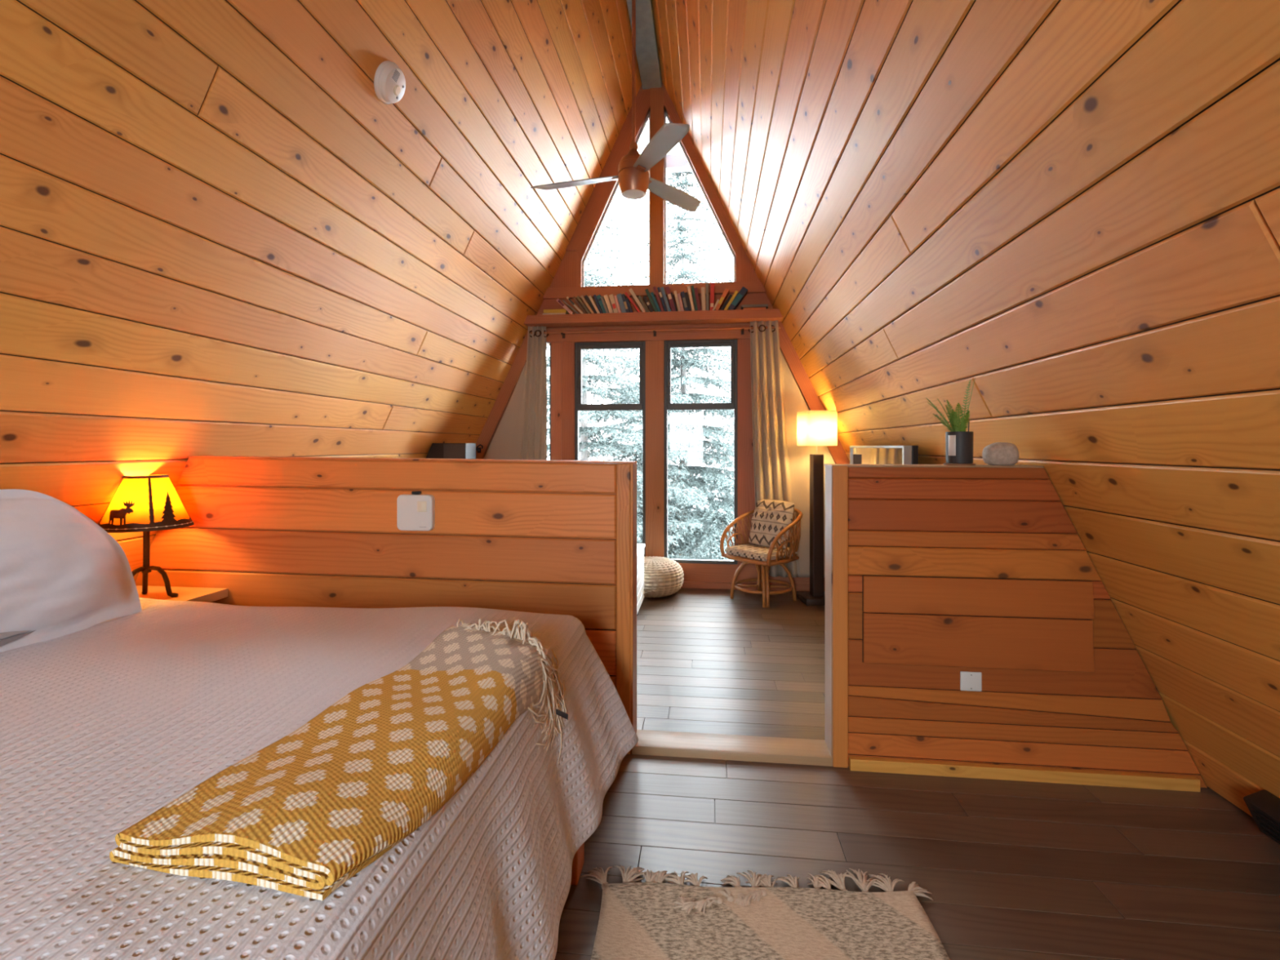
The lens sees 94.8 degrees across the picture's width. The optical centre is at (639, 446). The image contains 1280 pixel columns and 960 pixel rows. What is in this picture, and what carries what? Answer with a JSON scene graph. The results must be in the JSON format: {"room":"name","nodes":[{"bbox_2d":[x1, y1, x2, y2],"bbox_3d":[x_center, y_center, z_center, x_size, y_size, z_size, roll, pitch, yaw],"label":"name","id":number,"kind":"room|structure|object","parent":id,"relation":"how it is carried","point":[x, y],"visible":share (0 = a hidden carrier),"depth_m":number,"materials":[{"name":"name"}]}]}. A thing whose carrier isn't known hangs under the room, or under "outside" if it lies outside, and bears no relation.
{"room":"attic bedroom","nodes":[
{"label":"attic bedroom","id":0,"kind":"room"},
{"bbox_2d":[0,0,641,582],"bbox_3d":[-1.517,-1.037,1.982,2.455,4.941,7.190,0,0,7],"label":"wall","id":1,"kind":"structure","parent":0,"point":[219,237],"depth_m":2.35,"materials":[{"name":"brown wood"}]},
{"bbox_2d":[373,60,405,104],"bbox_3d":[-1.080,-1.575,2.546,0.103,0.155,0.166,0,0,5],"label":"smoke detector","id":2,"kind":"object","parent":1,"relation":"attached to","point":[389,82],"visible":1,"depth_m":2.51,"materials":[{"name":"white plastic"}]},
{"bbox_2d":[391,69,399,82],"bbox_3d":[-1.042,-1.584,2.513,0.002,0.039,0.033,26,3,6],"label":"grille","id":3,"kind":"object","parent":2,"relation":"attached to","point":[395,73],"depth_m":2.51,"materials":[{"name":"grey plastic"}]},
{"bbox_2d":[475,444,483,453],"bbox_3d":[-1.469,0.019,5.357,0.056,0.082,0.111,0,0,-26],"label":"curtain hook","id":4,"kind":"object","parent":1,"relation":"attached to","point":[478,449],"visible":1,"depth_m":5.37,"materials":[{"name":"black metal"}]},
{"bbox_2d":[626,0,662,89],"bbox_3d":[-0.280,-3.244,1.885,0.170,0.100,7.080,0,0,7],"label":"ridge beam","id":5,"kind":"structure","parent":1,"relation":"attached to","point":[646,50],"depth_m":4.68,"materials":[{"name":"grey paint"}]},
{"bbox_2d":[530,0,701,212],"bbox_3d":[-0.184,-2.439,3.964,1.173,1.512,1.231,0,0,7],"label":"ceiling fan","id":6,"kind":"object","parent":5,"relation":"hanging from","point":[634,180],"visible":1,"depth_m":3.92,"materials":[{"name":"orange metal"}]},
{"bbox_2d":[484,362,832,457],"bbox_3d":[0.118,0.205,5.332,4.568,2.304,0.120,0,0,7],"label":"wall","id":7,"kind":"structure","parent":0,"point":[786,362],"depth_m":5.13,"materials":[{"name":"beige wood"}]},
{"bbox_2d":[484,325,548,462],"bbox_3d":[-1.374,0.012,5.346,1.110,2.209,0.058,0,0,7],"label":"curtain","id":8,"kind":"object","parent":7,"relation":"attached to","point":[521,433],"visible":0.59,"depth_m":5.31,"materials":[{"name":"beige fabric"}]},
{"bbox_2d":[549,343,551,459],"bbox_3d":[-0.904,0.049,5.435,0.195,1.991,0.050,0,0,7],"label":"window","id":9,"kind":"structure","parent":7,"relation":"in","point":[549,344],"depth_m":5.40,"materials":[{"name":"white glass"}]},
{"bbox_2d":[574,341,645,556],"bbox_3d":[-0.275,0.049,5.305,0.651,1.991,0.164,0,0,7],"label":"window","id":10,"kind":"structure","parent":7,"relation":"in","point":[641,345],"depth_m":5.32,"materials":[{"name":"grey metal"}]},
{"bbox_2d":[582,111,649,286],"bbox_3d":[-0.207,-2.245,5.352,0.644,1.610,0.026,0,0,7],"label":"window","id":11,"kind":"structure","parent":7,"relation":"in","point":[648,115],"depth_m":5.35,"materials":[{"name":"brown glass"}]},
{"bbox_2d":[617,120,648,189],"bbox_3d":[-1.136,-0.908,5.801,2.596,5.237,0.475,0,0,7],"label":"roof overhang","id":12,"kind":"object","parent":7,"relation":"attached to","point":[648,121],"depth_m":5.89,"materials":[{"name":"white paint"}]},
{"bbox_2d":[666,153,692,173],"bbox_3d":[0.165,-2.755,5.739,0.714,0.130,0.100,0,0,7],"label":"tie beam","id":13,"kind":"structure","parent":12,"relation":"attached to","point":[677,162],"depth_m":5.67,"materials":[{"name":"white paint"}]},
{"bbox_2d":[523,308,782,328],"bbox_3d":[0.097,-1.117,5.148,2.239,0.075,0.190,0,0,7],"label":"shelf","id":14,"kind":"object","parent":7,"relation":"attached to","point":[735,316],"visible":0.9,"depth_m":5.08,"materials":[{"name":"brown wood"}]},
{"bbox_2d":[542,312,567,315],"bbox_3d":[-0.749,-1.165,5.246,0.210,0.021,0.130,0,0,7],"label":"book","id":15,"kind":"object","parent":14,"relation":"on","point":[549,313],"visible":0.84,"depth_m":5.18,"materials":[{"name":"paper"}]},
{"bbox_2d":[543,308,568,314],"bbox_3d":[-0.743,-1.192,5.243,0.205,0.032,0.125,0,0,7],"label":"book","id":16,"kind":"object","parent":15,"relation":"on","point":[545,311],"visible":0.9,"depth_m":5.18,"materials":[{"name":"paper"}]},
{"bbox_2d":[555,297,574,314],"bbox_3d":[-0.657,-1.230,5.220,0.155,0.149,0.107,0,0,7],"label":"book","id":17,"kind":"object","parent":14,"relation":"on","point":[557,300],"visible":0.94,"depth_m":5.17,"materials":[{"name":"paper"}]},
{"bbox_2d":[562,300,579,314],"bbox_3d":[-0.600,-1.223,5.231,0.152,0.135,0.131,0,0,7],"label":"book","id":18,"kind":"object","parent":14,"relation":"on","point":[564,301],"visible":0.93,"depth_m":5.17,"materials":[{"name":"paper"}]},
{"bbox_2d":[566,296,583,313],"bbox_3d":[-0.564,-1.237,5.228,0.156,0.165,0.136,0,0,7],"label":"book","id":19,"kind":"object","parent":14,"relation":"on","point":[567,297],"visible":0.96,"depth_m":5.16,"materials":[{"name":"paper"}]},
{"bbox_2d":[572,296,587,313],"bbox_3d":[-0.522,-1.237,5.219,0.132,0.164,0.123,0,0,7],"label":"book","id":20,"kind":"object","parent":14,"relation":"on","point":[575,299],"visible":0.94,"depth_m":5.16,"materials":[{"name":"paper"}]},
{"bbox_2d":[576,295,591,313],"bbox_3d":[-0.490,-1.238,5.203,0.130,0.167,0.109,0,0,7],"label":"book","id":21,"kind":"object","parent":14,"relation":"on","point":[579,299],"visible":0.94,"depth_m":5.15,"materials":[{"name":"paper"}]},
{"bbox_2d":[580,295,594,313],"bbox_3d":[-0.455,-1.240,5.206,0.124,0.171,0.123,0,0,7],"label":"book","id":22,"kind":"object","parent":14,"relation":"on","point":[583,298],"visible":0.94,"depth_m":5.15,"materials":[{"name":"paper"}]},
{"bbox_2d":[584,294,597,313],"bbox_3d":[-0.424,-1.242,5.213,0.117,0.174,0.131,0,0,7],"label":"book","id":23,"kind":"object","parent":14,"relation":"on","point":[587,298],"visible":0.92,"depth_m":5.15,"materials":[{"name":"paper"}]},
{"bbox_2d":[588,295,599,313],"bbox_3d":[-0.393,-1.239,5.210,0.105,0.168,0.133,0,0,7],"label":"book","id":24,"kind":"object","parent":14,"relation":"on","point":[590,297],"visible":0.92,"depth_m":5.15,"materials":[{"name":"paper"}]},
{"bbox_2d":[593,294,603,313],"bbox_3d":[-0.363,-1.242,5.190,0.083,0.174,0.105,0,0,7],"label":"book","id":25,"kind":"object","parent":14,"relation":"on","point":[594,295],"visible":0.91,"depth_m":5.14,"materials":[{"name":"paper"}]},
{"bbox_2d":[596,294,606,313],"bbox_3d":[-0.328,-1.241,5.187,0.096,0.172,0.115,0,0,7],"label":"book","id":26,"kind":"object","parent":14,"relation":"on","point":[598,297],"visible":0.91,"depth_m":5.13,"materials":[{"name":"paper"}]},
{"bbox_2d":[600,296,608,313],"bbox_3d":[-0.303,-1.234,5.181,0.076,0.158,0.112,0,0,7],"label":"book","id":27,"kind":"object","parent":14,"relation":"on","point":[602,299],"visible":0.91,"depth_m":5.13,"materials":[{"name":"paper"}]},
{"bbox_2d":[603,294,613,313],"bbox_3d":[-0.269,-1.240,5.186,0.085,0.171,0.122,0,0,7],"label":"book","id":28,"kind":"object","parent":14,"relation":"on","point":[606,298],"visible":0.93,"depth_m":5.13,"materials":[{"name":"paper"}]},
{"bbox_2d":[608,293,617,312],"bbox_3d":[-0.225,-1.241,5.174,0.081,0.172,0.114,0,0,7],"label":"book","id":29,"kind":"object","parent":14,"relation":"on","point":[611,296],"visible":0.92,"depth_m":5.12,"materials":[{"name":"paper"}]},
{"bbox_2d":[613,295,621,312],"bbox_3d":[-0.188,-1.237,5.185,0.066,0.164,0.125,0,0,7],"label":"book","id":30,"kind":"object","parent":14,"relation":"on","point":[615,296],"visible":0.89,"depth_m":5.12,"materials":[{"name":"paper"}]},
{"bbox_2d":[617,293,626,312],"bbox_3d":[-0.155,-1.244,5.170,0.084,0.177,0.111,0,0,7],"label":"book","id":31,"kind":"object","parent":14,"relation":"on","point":[619,295],"visible":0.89,"depth_m":5.11,"materials":[{"name":"paper"}]},
{"bbox_2d":[621,293,630,312],"bbox_3d":[-0.122,-1.240,5.156,0.075,0.171,0.107,0,0,7],"label":"book","id":32,"kind":"object","parent":14,"relation":"on","point":[623,295],"visible":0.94,"depth_m":5.10,"materials":[{"name":"paper"}]},
{"bbox_2d":[625,298,633,312],"bbox_3d":[-0.089,-1.221,5.163,0.071,0.132,0.107,0,0,7],"label":"book","id":33,"kind":"object","parent":14,"relation":"on","point":[627,300],"visible":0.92,"depth_m":5.11,"materials":[{"name":"paper"}]},
{"bbox_2d":[624,292,640,312],"bbox_3d":[-0.057,-1.250,5.168,0.141,0.190,0.124,0,0,7],"label":"book","id":34,"kind":"object","parent":14,"relation":"on","point":[625,293],"visible":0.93,"depth_m":5.11,"materials":[{"name":"paper"}]},
{"bbox_2d":[629,288,645,311],"bbox_3d":[-0.018,-1.265,5.147,0.149,0.220,0.106,0,0,7],"label":"book","id":35,"kind":"object","parent":14,"relation":"on","point":[631,291],"visible":0.94,"depth_m":5.10,"materials":[{"name":"paper"}]},
{"bbox_2d":[637,295,649,311],"bbox_3d":[0.037,-1.232,5.143,0.107,0.155,0.106,0,0,7],"label":"book","id":36,"kind":"object","parent":14,"relation":"on","point":[639,297],"visible":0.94,"depth_m":5.09,"materials":[{"name":"paper"}]},
{"bbox_2d":[643,296,653,311],"bbox_3d":[0.080,-1.230,5.146,0.094,0.149,0.130,0,0,7],"label":"book","id":37,"kind":"object","parent":14,"relation":"on","point":[645,298],"visible":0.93,"depth_m":5.08,"materials":[{"name":"paper"}]},
{"bbox_2d":[644,288,657,311],"bbox_3d":[0.105,-1.261,5.145,0.114,0.212,0.115,0,0,7],"label":"book","id":38,"kind":"object","parent":14,"relation":"on","point":[647,292],"visible":0.94,"depth_m":5.09,"materials":[{"name":"paper"}]},
{"bbox_2d":[650,292,661,311],"bbox_3d":[0.141,-1.246,5.136,0.094,0.181,0.107,0,0,7],"label":"book","id":39,"kind":"object","parent":14,"relation":"on","point":[651,293],"visible":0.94,"depth_m":5.08,"materials":[{"name":"paper"}]},
{"bbox_2d":[653,286,664,311],"bbox_3d":[0.167,-1.269,5.136,0.098,0.228,0.132,0,0,7],"label":"book","id":40,"kind":"object","parent":14,"relation":"on","point":[654,287],"visible":0.94,"depth_m":5.07,"materials":[{"name":"paper"}]},
{"bbox_2d":[657,287,667,311],"bbox_3d":[0.199,-1.266,5.135,0.091,0.223,0.122,0,0,7],"label":"book","id":41,"kind":"object","parent":14,"relation":"on","point":[658,288],"visible":0.94,"depth_m":5.08,"materials":[{"name":"paper"}]},
{"bbox_2d":[660,286,671,311],"bbox_3d":[0.230,-1.267,5.134,0.095,0.223,0.128,0,0,7],"label":"book","id":42,"kind":"object","parent":14,"relation":"on","point":[662,289],"visible":0.93,"depth_m":5.07,"materials":[{"name":"paper"}]},
{"bbox_2d":[665,286,675,311],"bbox_3d":[0.269,-1.268,5.114,0.094,0.226,0.110,0,0,7],"label":"book","id":43,"kind":"object","parent":14,"relation":"on","point":[667,288],"visible":0.94,"depth_m":5.06,"materials":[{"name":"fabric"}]},
{"bbox_2d":[671,292,677,311],"bbox_3d":[0.297,-1.241,5.113,0.066,0.172,0.108,0,0,7],"label":"book","id":44,"kind":"object","parent":14,"relation":"on","point":[671,292],"visible":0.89,"depth_m":5.06,"materials":[{"name":"paper"}]},
{"bbox_2d":[673,290,680,311],"bbox_3d":[0.328,-1.248,5.110,0.065,0.186,0.117,0,0,7],"label":"book","id":45,"kind":"object","parent":14,"relation":"on","point":[674,291],"visible":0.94,"depth_m":5.05,"materials":[{"name":"paper"}]},
{"bbox_2d":[677,293,684,311],"bbox_3d":[0.357,-1.237,5.115,0.061,0.164,0.117,0,0,7],"label":"book","id":46,"kind":"object","parent":14,"relation":"on","point":[678,294],"visible":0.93,"depth_m":5.06,"materials":[{"name":"paper"}]},
{"bbox_2d":[680,291,688,311],"bbox_3d":[0.391,-1.244,5.116,0.071,0.178,0.129,0,0,7],"label":"book","id":47,"kind":"object","parent":14,"relation":"on","point":[682,295],"visible":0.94,"depth_m":5.05,"materials":[{"name":"paper"}]},
{"bbox_2d":[684,292,691,311],"bbox_3d":[0.419,-1.240,5.106,0.062,0.169,0.124,0,0,7],"label":"book","id":48,"kind":"object","parent":14,"relation":"on","point":[686,293],"visible":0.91,"depth_m":5.04,"materials":[{"name":"paper"}]},
{"bbox_2d":[687,285,694,311],"bbox_3d":[0.444,-1.266,5.107,0.066,0.223,0.128,0,0,7],"label":"book","id":49,"kind":"object","parent":14,"relation":"on","point":[689,286],"visible":0.94,"depth_m":5.04,"materials":[{"name":"paper"}]},
{"bbox_2d":[691,284,697,311],"bbox_3d":[0.473,-1.269,5.095,0.059,0.227,0.108,0,0,7],"label":"book","id":50,"kind":"object","parent":14,"relation":"on","point":[692,286],"visible":0.95,"depth_m":5.04,"materials":[{"name":"paper"}]},
{"bbox_2d":[693,287,701,311],"bbox_3d":[0.500,-1.259,5.095,0.065,0.208,0.111,0,0,7],"label":"book","id":51,"kind":"object","parent":14,"relation":"on","point":[697,299],"visible":0.91,"depth_m":5.04,"materials":[{"name":"paper"}]},
{"bbox_2d":[701,287,705,311],"bbox_3d":[0.548,-1.259,5.083,0.038,0.208,0.105,0,0,7],"label":"book","id":52,"kind":"object","parent":14,"relation":"on","point":[703,290],"visible":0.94,"depth_m":5.03,"materials":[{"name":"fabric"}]},
{"bbox_2d":[705,283,708,310],"bbox_3d":[0.582,-1.275,5.087,0.029,0.240,0.112,0,0,7],"label":"book","id":53,"kind":"object","parent":14,"relation":"on","point":[706,284],"visible":0.94,"depth_m":5.03,"materials":[{"name":"paper"}]},
{"bbox_2d":[710,282,715,310],"bbox_3d":[0.625,-1.278,5.084,0.042,0.247,0.113,0,0,7],"label":"book","id":54,"kind":"object","parent":14,"relation":"on","point":[712,284],"visible":0.94,"depth_m":5.03,"materials":[{"name":"paper"}]},
{"bbox_2d":[715,288,728,310],"bbox_3d":[0.704,-1.253,5.070,0.127,0.196,0.115,0,0,7],"label":"book","id":55,"kind":"object","parent":14,"relation":"on","point":[726,292],"visible":0.95,"depth_m":5.01,"materials":[{"name":"paper"}]},
{"bbox_2d":[720,294,732,310],"bbox_3d":[0.742,-1.226,5.068,0.105,0.143,0.109,0,0,7],"label":"book","id":56,"kind":"object","parent":14,"relation":"on","point":[726,303],"visible":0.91,"depth_m":5.01,"materials":[{"name":"paper"}]},
{"bbox_2d":[724,290,737,310],"bbox_3d":[0.783,-1.242,5.064,0.122,0.174,0.112,0,0,7],"label":"book","id":57,"kind":"object","parent":14,"relation":"on","point":[735,293],"visible":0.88,"depth_m":5.01,"materials":[{"name":"paper"}]},
{"bbox_2d":[728,286,747,310],"bbox_3d":[0.840,-1.258,5.065,0.171,0.206,0.126,0,0,7],"label":"book","id":58,"kind":"object","parent":14,"relation":"on","point":[742,293],"visible":0.95,"depth_m":5.00,"materials":[{"name":"paper"}]},
{"bbox_2d":[742,306,766,309],"bbox_3d":[0.982,-1.168,5.056,0.190,0.026,0.130,0,0,7],"label":"book","id":59,"kind":"object","parent":14,"relation":"on","point":[752,308],"visible":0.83,"depth_m":4.99,"materials":[{"name":"paper"}]},
{"bbox_2d":[741,304,768,309],"bbox_3d":[0.982,-1.192,5.051,0.220,0.022,0.130,0,0,7],"label":"book","id":60,"kind":"object","parent":59,"relation":"on","point":[743,306],"visible":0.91,"depth_m":4.99,"materials":[{"name":"paper"}]},
{"bbox_2d":[536,82,773,583],"bbox_3d":[0.116,-0.987,5.309,2.374,4.687,0.165,0,0,7],"label":"window frame","id":61,"kind":"structure","parent":7,"relation":"attached to","point":[566,282],"depth_m":5.26,"materials":[{"name":"brown wood"}]},
{"bbox_2d":[529,325,780,338],"bbox_3d":[0.109,-1.009,5.211,2.220,0.058,0.076,0,0,7],"label":"curtain rod","id":62,"kind":"object","parent":7,"relation":"attached to","point":[742,328],"visible":1,"depth_m":5.18,"materials":[{"name":"brown wood"}]},
{"bbox_2d":[748,320,835,577],"bbox_3d":[1.537,0.012,5.009,1.209,2.209,0.064,0,0,7],"label":"curtain","id":63,"kind":"object","parent":62,"relation":"hanging from","point":[781,467],"visible":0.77,"depth_m":5.04,"materials":[{"name":"beige fabric"}]},
{"bbox_2d":[475,321,849,464],"bbox_3d":[0.108,0.134,5.247,4.568,2.447,0.050,0,0,7],"label":"trim","id":64,"kind":"structure","parent":7,"relation":"attached to","point":[839,456],"depth_m":5.35,"materials":[{"name":"brown wood"}]},
{"bbox_2d":[664,108,735,284],"bbox_3d":[0.528,-2.245,5.267,0.650,1.610,0.026,0,0,7],"label":"window","id":65,"kind":"structure","parent":7,"relation":"in","point":[665,112],"depth_m":5.27,"materials":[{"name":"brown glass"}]},
{"bbox_2d":[664,339,737,564],"bbox_3d":[0.536,0.049,5.211,0.650,1.991,0.164,0,0,7],"label":"window","id":66,"kind":"structure","parent":7,"relation":"in","point":[732,344],"depth_m":5.24,"materials":[{"name":"grey metal"}]},
{"bbox_2d":[680,575,825,591],"bbox_3d":[0.128,1.182,5.245,3.950,0.150,0.050,0,0,7],"label":"baseboard","id":67,"kind":"structure","parent":7,"relation":"attached to","point":[802,584],"depth_m":5.12,"materials":[{"name":"brown wood"}]},
{"bbox_2d":[135,455,1207,787],"bbox_3d":[-0.229,0.650,2.330,4.390,1.220,0.158,0,0,7],"label":"wall","id":68,"kind":"structure","parent":0,"point":[557,537],"depth_m":2.23,"materials":[{"name":"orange wood"}]},
{"bbox_2d":[396,490,435,530],"bbox_3d":[-0.885,0.255,2.319,0.147,0.155,0.030,0,0,7],"label":"control unit","id":69,"kind":"object","parent":68,"relation":"attached to","point":[415,511],"visible":1,"depth_m":2.31,"materials":[{"name":"white plastic"}]},
{"bbox_2d":[426,443,475,458],"bbox_3d":[-1.459,0.616,4.598,0.395,1.282,0.260,0,0,7],"label":"loudspeaker","id":70,"kind":"object","parent":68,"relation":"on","point":[437,451],"visible":0.29,"depth_m":4.50,"materials":[{"name":"black plastic"}]},
{"bbox_2d":[443,444,464,458],"bbox_3d":[-1.419,0.051,4.489,0.170,0.137,0.005,0,0,7],"label":"grille","id":71,"kind":"object","parent":70,"relation":"attached to","point":[450,451],"depth_m":4.49,"materials":[{"name":"grey fabric"}]},
{"bbox_2d":[630,729,831,766],"bbox_3d":[0.362,1.204,2.258,0.800,0.132,0.135,0,0,7],"label":"door threshold","id":72,"kind":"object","parent":68,"relation":"attached to","point":[655,743],"depth_m":2.23,"materials":[{"name":"brown wood"}]},
{"bbox_2d":[849,445,918,464],"bbox_3d":[1.485,0.626,3.664,0.072,1.262,1.192,0,0,7],"label":"mirror","id":73,"kind":"object","parent":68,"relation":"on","point":[859,455],"visible":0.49,"depth_m":3.45,"materials":[{"name":"silver glass"}]},
{"bbox_2d":[851,448,902,464],"bbox_3d":[1.470,0.624,3.665,0.022,1.227,1.140,0,0,7],"label":"mirror glass","id":74,"kind":"object","parent":73,"relation":"attached to","point":[859,455],"depth_m":3.60,"materials":[{"name":"multicoloured"}]},
{"bbox_2d":[943,462,976,465],"bbox_3d":[1.170,0.066,2.155,0.106,0.007,0.106,0,0,7],"label":"saucer","id":75,"kind":"object","parent":68,"relation":"on","point":[944,464],"visible":0.73,"depth_m":2.11,"materials":[{"name":"brown wood"}]},
{"bbox_2d":[925,377,975,463],"bbox_3d":[1.144,-0.095,2.167,0.155,0.313,0.108,0,0,41],"label":"potted fern","id":76,"kind":"object","parent":75,"relation":"on","point":[958,442],"visible":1,"depth_m":2.13,"materials":[{"name":"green plant"}]},
{"bbox_2d":[960,671,982,691],"bbox_3d":[1.177,0.836,2.092,0.072,0.068,0.008,0,0,7],"label":"wall plate","id":77,"kind":"object","parent":68,"relation":"attached to","point":[969,681],"visible":1,"depth_m":2.09,"materials":[{"name":"white plastic"}]},
{"bbox_2d":[862,575,1094,672],"bbox_3d":[1.191,0.625,2.085,0.772,0.315,0.018,0,0,7],"label":"access hatch","id":78,"kind":"object","parent":68,"relation":"attached to","point":[986,623],"visible":1,"depth_m":2.08,"materials":[{"name":"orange wood"}]},
{"bbox_2d":[982,442,1018,465],"bbox_3d":[1.316,0.027,2.147,0.115,0.084,0.086,0,0,7],"label":"stone","id":79,"kind":"object","parent":68,"relation":"on","point":[996,453],"visible":0.97,"depth_m":2.11,"materials":[{"name":"grey stone"}]},
{"bbox_2d":[848,755,1199,791],"bbox_3d":[1.329,1.149,2.066,1.145,0.042,0.024,0,0,7],"label":"baseboard","id":80,"kind":"structure","parent":68,"relation":"attached to","point":[991,771],"depth_m":2.05,"materials":[{"name":"brown wood"}]},
{"bbox_2d":[554,587,1279,959],"bbox_3d":[-0.275,1.320,1.844,4.530,0.300,7.100,0,0,7],"label":"floor","id":81,"kind":"structure","parent":0,"point":[1011,869],"depth_m":1.78,"materials":[{"name":"laminate"}]},
{"bbox_2d":[135,585,228,602],"bbox_3d":[-1.939,0.877,2.310,0.453,0.585,0.283,0,0,7],"label":"nightstand","id":82,"kind":"object","parent":81,"relation":"on","point":[184,593],"visible":0.23,"depth_m":2.36,"materials":[{"name":"brown wood"}]},
{"bbox_2d":[97,474,194,597],"bbox_3d":[-1.900,0.349,2.263,0.292,0.477,0.292,0,0,7],"label":"table lamp","id":83,"kind":"object","parent":82,"relation":"on","point":[146,504],"visible":0.9,"depth_m":2.20,"materials":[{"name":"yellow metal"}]},
{"bbox_2d":[570,842,584,884],"bbox_3d":[-1.190,0.877,1.310,1.975,0.586,1.390,0,0,7],"label":"bed","id":84,"kind":"object","parent":81,"relation":"on","point":[578,861],"visible":0.13,"depth_m":1.57,"materials":[{"name":"red wood"}]},
{"bbox_2d":[0,597,638,959],"bbox_3d":[-1.119,0.752,1.323,2.091,0.494,1.735,0,0,7],"label":"bedspread","id":85,"kind":"object","parent":84,"relation":"on","point":[104,725],"visible":0.7,"depth_m":1.08,"materials":[{"name":"fabric"}]},
{"bbox_2d":[0,630,35,646],"bbox_3d":[-1.913,0.479,1.389,0.395,0.176,0.660,0,0,7],"label":"pillow","id":86,"kind":"object","parent":85,"relation":"on","point":[2,635],"visible":0.37,"depth_m":1.59,"materials":[{"name":"grey fabric"}]},
{"bbox_2d":[0,488,142,652],"bbox_3d":[-1.831,0.338,1.521,0.277,0.456,0.918,0,0,15],"label":"pillow","id":87,"kind":"object","parent":85,"relation":"on","point":[61,573],"visible":0.99,"depth_m":1.71,"materials":[{"name":"white fabric"}]},
{"bbox_2d":[109,618,568,900],"bbox_3d":[-0.409,0.600,1.164,0.415,0.332,0.910,0,0,12],"label":"throw blanket","id":88,"kind":"object","parent":85,"relation":"on","point":[307,811],"visible":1,"depth_m":0.89,"materials":[{"name":"yellow fabric"}]},
{"bbox_2d":[636,543,644,615],"bbox_3d":[-0.466,1.014,4.131,0.886,0.487,1.170,0,0,7],"label":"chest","id":89,"kind":"object","parent":81,"relation":"on","point":[640,547],"visible":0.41,"depth_m":4.38,"materials":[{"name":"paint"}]},
{"bbox_2d":[644,555,684,598],"bbox_3d":[0.101,1.106,5.007,0.546,0.307,0.543,0,0,25],"label":"knitted pouf","id":90,"kind":"object","parent":81,"relation":"on","point":[663,576],"visible":0.69,"depth_m":4.80,"materials":[{"name":"beige fabric"}]},
{"bbox_2d":[720,507,802,607],"bbox_3d":[1.034,0.885,4.862,0.557,0.746,0.579,0,0,-38],"label":"rattan chair","id":91,"kind":"object","parent":81,"relation":"on","point":[762,567],"visible":0.78,"depth_m":4.77,"materials":[{"name":"wicker"}]},
{"bbox_2d":[724,543,798,560],"bbox_3d":[0.994,0.862,4.830,0.420,0.055,0.450,0,0,-38],"label":"seat cushion","id":92,"kind":"object","parent":91,"relation":"on","point":[753,551],"visible":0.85,"depth_m":4.74,"materials":[{"name":"beige fabric"}]},
{"bbox_2d":[748,499,795,548],"bbox_3d":[1.099,0.642,4.913,0.213,0.382,0.402,0,0,-31],"label":"cushion","id":93,"kind":"object","parent":92,"relation":"on","point":[770,517],"visible":0.88,"depth_m":4.85,"materials":[{"name":"beige fabric"}]},
{"bbox_2d":[579,865,950,959],"bbox_3d":[0.285,1.151,0.943,0.955,0.033,1.390,0,0,2],"label":"rug","id":94,"kind":"object","parent":81,"relation":"on","point":[649,920],"visible":1,"depth_m":1.42,"materials":[{"name":"beige fabric"}]},
{"bbox_2d":[796,410,837,605],"bbox_3d":[1.432,0.486,4.767,0.257,1.542,0.257,0,0,-3],"label":"floor lamp","id":95,"kind":"object","parent":81,"relation":"on","point":[814,428],"visible":0.91,"depth_m":4.72,"materials":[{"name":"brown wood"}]},
{"bbox_2d":[945,431,973,463],"bbox_3d":[1.170,0.004,2.155,0.090,0.115,0.090,0,0,7],"label":"pot","id":96,"kind":"object","parent":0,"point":[958,445],"depth_m":2.12,"materials":[{"name":"grey ceramic"}]},
{"bbox_2d":[651,0,1279,817],"bbox_3d":[0.946,-1.037,1.698,2.455,4.941,7.190,0,0,7],"label":"wall","id":97,"kind":"structure","parent":0,"point":[1070,209],"depth_m":1.67,"materials":[{"name":"brown wood"}]},
{"bbox_2d":[1243,789,1279,844],"bbox_3d":[1.791,1.063,1.474,0.103,0.123,0.500,0,0,7],"label":"box","id":98,"kind":"object","parent":97,"relation":"attached to","point":[1264,806],"visible":1,"depth_m":1.68,"materials":[{"name":"black plastic"}]},
{"label":"outside","id":99,"kind":"structure","parent":0,"visible":0},
{"bbox_3d":[7.123,4.570,61.589,120.000,0.999,110.000,0,0,7],"label":"ground","id":100,"kind":"structure","parent":99,"visible":0},
{"bbox_2d":[546,217,715,559],"bbox_3d":[-0.735,0.555,8.758,5.724,8.631,6.202,0,0,21],"label":"spruce tree","id":101,"kind":"object","parent":100,"relation":"on","point":[586,433],"visible":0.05,"depth_m":8.50,"materials":[{"name":"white plant"}]},
{"bbox_2d":[578,348,732,534],"bbox_3d":[0.382,0.310,16.574,6.324,9.121,6.605,0,0,-43],"label":"spruce tree","id":102,"kind":"object","parent":100,"relation":"on","point":[633,425],"visible":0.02,"depth_m":16.20,"materials":[{"name":"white plant"}]},
{"bbox_2d":[578,171,733,559],"bbox_3d":[0.593,-0.033,10.471,6.317,9.807,5.769,0,0,-8],"label":"spruce tree","id":103,"kind":"object","parent":100,"relation":"on","point":[695,544],"visible":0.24,"depth_m":9.94,"materials":[{"name":"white plant"}]},
{"bbox_2d":[691,409,733,559],"bbox_3d":[3.374,0.996,13.025,7.113,7.749,6.739,0,0,-1],"label":"spruce tree","id":104,"kind":"object","parent":100,"relation":"on","point":[728,425],"visible":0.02,"depth_m":12.97,"materials":[{"name":"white plant"}]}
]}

